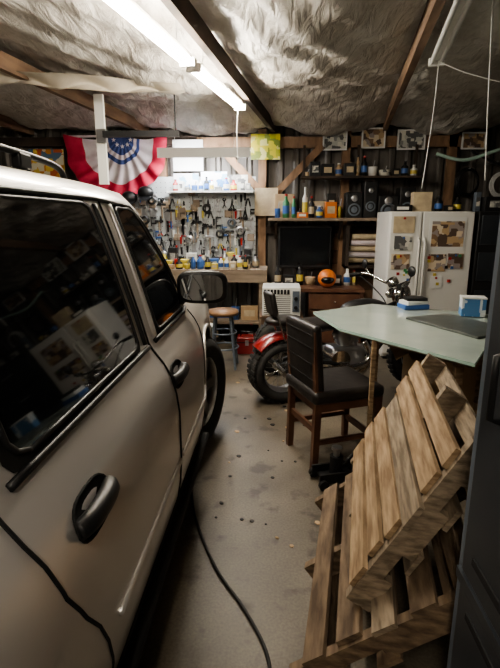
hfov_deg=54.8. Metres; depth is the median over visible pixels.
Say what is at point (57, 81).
sheet
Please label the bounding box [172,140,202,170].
window
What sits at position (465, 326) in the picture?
slate board
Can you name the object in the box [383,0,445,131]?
rafter
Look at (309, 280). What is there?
clutter
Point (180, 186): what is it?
bottles
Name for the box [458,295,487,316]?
box
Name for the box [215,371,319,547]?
debris
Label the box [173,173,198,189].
paper
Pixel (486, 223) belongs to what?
filing cabinet
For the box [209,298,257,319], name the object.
box
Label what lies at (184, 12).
rafter
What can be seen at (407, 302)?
book stack
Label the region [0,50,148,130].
rafter
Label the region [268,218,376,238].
wall shelf
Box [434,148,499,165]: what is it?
garden hose
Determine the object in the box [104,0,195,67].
fluorescent light
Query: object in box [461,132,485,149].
framed picture
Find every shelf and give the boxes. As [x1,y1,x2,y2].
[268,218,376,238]
[300,144,422,182]
[342,226,375,267]
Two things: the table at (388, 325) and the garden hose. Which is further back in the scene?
the garden hose
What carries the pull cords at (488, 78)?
hanging from the ceiling
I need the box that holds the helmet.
[318,269,335,286]
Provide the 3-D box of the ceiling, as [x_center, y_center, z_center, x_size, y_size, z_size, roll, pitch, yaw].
[-0.098,-1.539,1.644,6.900,0.310,9.200,1,14,3]
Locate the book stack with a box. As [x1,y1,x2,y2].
[397,296,429,309]
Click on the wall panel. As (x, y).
(368, 293)
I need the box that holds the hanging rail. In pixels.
[93,94,179,183]
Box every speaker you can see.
[343,192,362,217]
[361,182,377,217]
[376,195,398,217]
[396,187,415,204]
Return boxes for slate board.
[406,313,486,338]
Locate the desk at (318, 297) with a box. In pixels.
[271,282,364,342]
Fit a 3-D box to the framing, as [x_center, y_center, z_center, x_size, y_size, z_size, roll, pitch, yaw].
[0.110,-1.258,6.270,6.650,2.620,0.125,1,14,3]
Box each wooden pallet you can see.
[289,418,467,667]
[346,353,475,613]
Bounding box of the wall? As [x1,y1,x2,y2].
[0,123,499,332]
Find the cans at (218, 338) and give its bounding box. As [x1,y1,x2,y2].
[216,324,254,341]
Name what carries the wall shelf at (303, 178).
attached to the framing
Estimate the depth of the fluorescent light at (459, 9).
2.64 m
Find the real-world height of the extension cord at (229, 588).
0.016 m
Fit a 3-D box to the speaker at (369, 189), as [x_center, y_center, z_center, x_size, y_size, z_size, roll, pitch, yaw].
[1.454,-1.634,5.887,0.160,0.420,0.253,1,14,3]
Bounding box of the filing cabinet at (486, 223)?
[467,211,499,313]
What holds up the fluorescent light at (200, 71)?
hanging from the ceiling
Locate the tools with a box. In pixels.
[132,189,254,257]
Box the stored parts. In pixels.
[305,155,416,175]
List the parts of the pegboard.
baseball caps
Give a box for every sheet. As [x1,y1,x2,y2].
[0,71,184,93]
[229,175,247,189]
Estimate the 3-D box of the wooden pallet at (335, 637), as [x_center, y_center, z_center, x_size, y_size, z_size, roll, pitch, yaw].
[0.618,0.782,1.960,0.776,0.644,1.082,3,14,12]
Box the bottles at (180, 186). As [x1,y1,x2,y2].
[173,177,250,190]
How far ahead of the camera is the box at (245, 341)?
5.62 m
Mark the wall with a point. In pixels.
(277, 171)
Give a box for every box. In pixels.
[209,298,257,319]
[236,331,255,353]
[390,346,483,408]
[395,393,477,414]
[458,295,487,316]
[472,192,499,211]
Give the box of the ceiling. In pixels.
[0,0,499,136]
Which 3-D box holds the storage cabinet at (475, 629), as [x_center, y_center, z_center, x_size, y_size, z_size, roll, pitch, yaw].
[0.805,0.513,0.435,0.665,1.900,1.590,1,14,3]
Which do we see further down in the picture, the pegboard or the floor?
the floor
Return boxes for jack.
[309,444,352,490]
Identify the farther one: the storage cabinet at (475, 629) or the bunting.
the bunting
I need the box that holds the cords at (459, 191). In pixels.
[454,167,499,196]
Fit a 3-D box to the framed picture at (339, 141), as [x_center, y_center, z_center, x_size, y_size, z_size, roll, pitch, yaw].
[1.041,-2.368,5.901,0.296,0.226,0.024,1,14,3]
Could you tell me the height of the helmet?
0.220 m
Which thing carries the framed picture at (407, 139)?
attached to the framing
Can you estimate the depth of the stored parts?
5.82 m
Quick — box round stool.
[209,307,238,369]
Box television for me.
[278,226,331,267]
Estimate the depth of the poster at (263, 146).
5.96 m
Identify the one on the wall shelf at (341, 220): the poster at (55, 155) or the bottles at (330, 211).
the bottles at (330, 211)
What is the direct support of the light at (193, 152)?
hanging from the ceiling
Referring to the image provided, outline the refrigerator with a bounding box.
[370,211,474,358]
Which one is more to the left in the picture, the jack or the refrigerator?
the jack
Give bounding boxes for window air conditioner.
[262,283,300,315]
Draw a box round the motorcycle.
[247,259,415,403]
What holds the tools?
hanging from the pegboard
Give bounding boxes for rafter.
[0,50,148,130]
[0,114,34,134]
[160,0,275,132]
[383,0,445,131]
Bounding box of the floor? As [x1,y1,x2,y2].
[138,333,465,667]
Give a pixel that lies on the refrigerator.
(438, 244)
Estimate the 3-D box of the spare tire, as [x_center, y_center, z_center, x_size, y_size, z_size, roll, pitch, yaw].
[0.327,0.119,4.872,0.595,0.595,0.180,-2,14,-9]
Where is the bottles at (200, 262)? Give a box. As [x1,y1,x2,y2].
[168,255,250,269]
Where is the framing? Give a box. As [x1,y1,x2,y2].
[0,129,461,327]
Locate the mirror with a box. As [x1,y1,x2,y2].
[177,270,227,303]
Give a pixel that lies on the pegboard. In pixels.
(162, 187)
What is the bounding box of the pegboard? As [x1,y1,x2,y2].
[122,177,255,262]
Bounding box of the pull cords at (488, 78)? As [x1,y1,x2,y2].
[236,0,499,187]
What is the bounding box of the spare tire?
[252,322,287,374]
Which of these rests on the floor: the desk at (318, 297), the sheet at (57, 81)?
the desk at (318, 297)
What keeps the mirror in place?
attached to the suv
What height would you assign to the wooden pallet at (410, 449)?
0.657 m
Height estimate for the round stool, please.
0.627 m
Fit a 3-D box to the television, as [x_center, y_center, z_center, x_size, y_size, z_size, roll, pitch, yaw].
[0.693,-1.114,6.159,0.670,0.530,0.167,1,14,3]
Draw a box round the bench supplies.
[163,247,257,266]
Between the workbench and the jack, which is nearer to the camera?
the jack
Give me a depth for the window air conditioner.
5.26 m
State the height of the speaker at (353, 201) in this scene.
0.300 m
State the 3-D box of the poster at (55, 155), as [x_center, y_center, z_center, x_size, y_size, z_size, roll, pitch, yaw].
[-2.589,-2.170,6.149,0.450,0.350,0.008,1,14,3]
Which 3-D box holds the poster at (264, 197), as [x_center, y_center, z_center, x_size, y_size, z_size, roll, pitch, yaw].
[0.205,-1.664,6.073,0.290,0.340,0.008,1,14,3]
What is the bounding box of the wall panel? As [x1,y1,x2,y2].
[331,224,376,298]
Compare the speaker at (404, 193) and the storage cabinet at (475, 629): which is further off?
the speaker at (404, 193)
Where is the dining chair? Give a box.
[286,314,383,467]
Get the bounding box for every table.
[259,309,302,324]
[313,304,487,427]
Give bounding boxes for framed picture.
[323,131,347,150]
[361,127,385,148]
[396,129,425,149]
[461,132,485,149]
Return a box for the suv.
[0,143,227,667]
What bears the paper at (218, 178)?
attached to the pegboard
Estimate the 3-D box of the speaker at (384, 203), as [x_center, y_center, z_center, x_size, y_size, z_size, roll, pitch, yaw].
[1.665,-1.550,5.896,0.240,0.268,0.253,1,14,3]
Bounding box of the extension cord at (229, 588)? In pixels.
[191,490,271,667]
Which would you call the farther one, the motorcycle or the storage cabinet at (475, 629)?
the motorcycle
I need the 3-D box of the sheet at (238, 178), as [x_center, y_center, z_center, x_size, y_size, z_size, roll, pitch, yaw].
[-0.148,-1.909,6.064,0.240,0.180,0.008,1,14,3]
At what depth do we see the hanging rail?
4.22 m
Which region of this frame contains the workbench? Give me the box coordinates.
[170,266,267,327]
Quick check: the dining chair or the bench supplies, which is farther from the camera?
the bench supplies
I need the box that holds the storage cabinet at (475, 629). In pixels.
[447,219,499,667]
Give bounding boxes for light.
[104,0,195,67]
[157,137,250,157]
[186,51,245,110]
[428,0,473,66]
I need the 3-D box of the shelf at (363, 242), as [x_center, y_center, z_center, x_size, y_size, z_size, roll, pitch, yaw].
[1.473,-1.097,6.047,0.580,0.510,0.310,1,14,3]
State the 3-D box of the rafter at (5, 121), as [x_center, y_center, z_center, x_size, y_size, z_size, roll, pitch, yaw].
[-3.037,-2.303,4.796,0.438,0.180,2.779,1,14,3]
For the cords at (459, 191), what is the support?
attached to the framing
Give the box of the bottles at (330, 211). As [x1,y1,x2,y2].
[275,194,341,217]
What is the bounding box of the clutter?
[275,264,355,285]
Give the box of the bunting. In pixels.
[63,134,166,195]
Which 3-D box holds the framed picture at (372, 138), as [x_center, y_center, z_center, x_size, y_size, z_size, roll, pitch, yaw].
[1.505,-2.387,5.872,0.286,0.236,0.024,1,14,3]
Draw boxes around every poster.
[28,149,64,176]
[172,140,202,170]
[251,134,279,159]
[255,188,277,215]

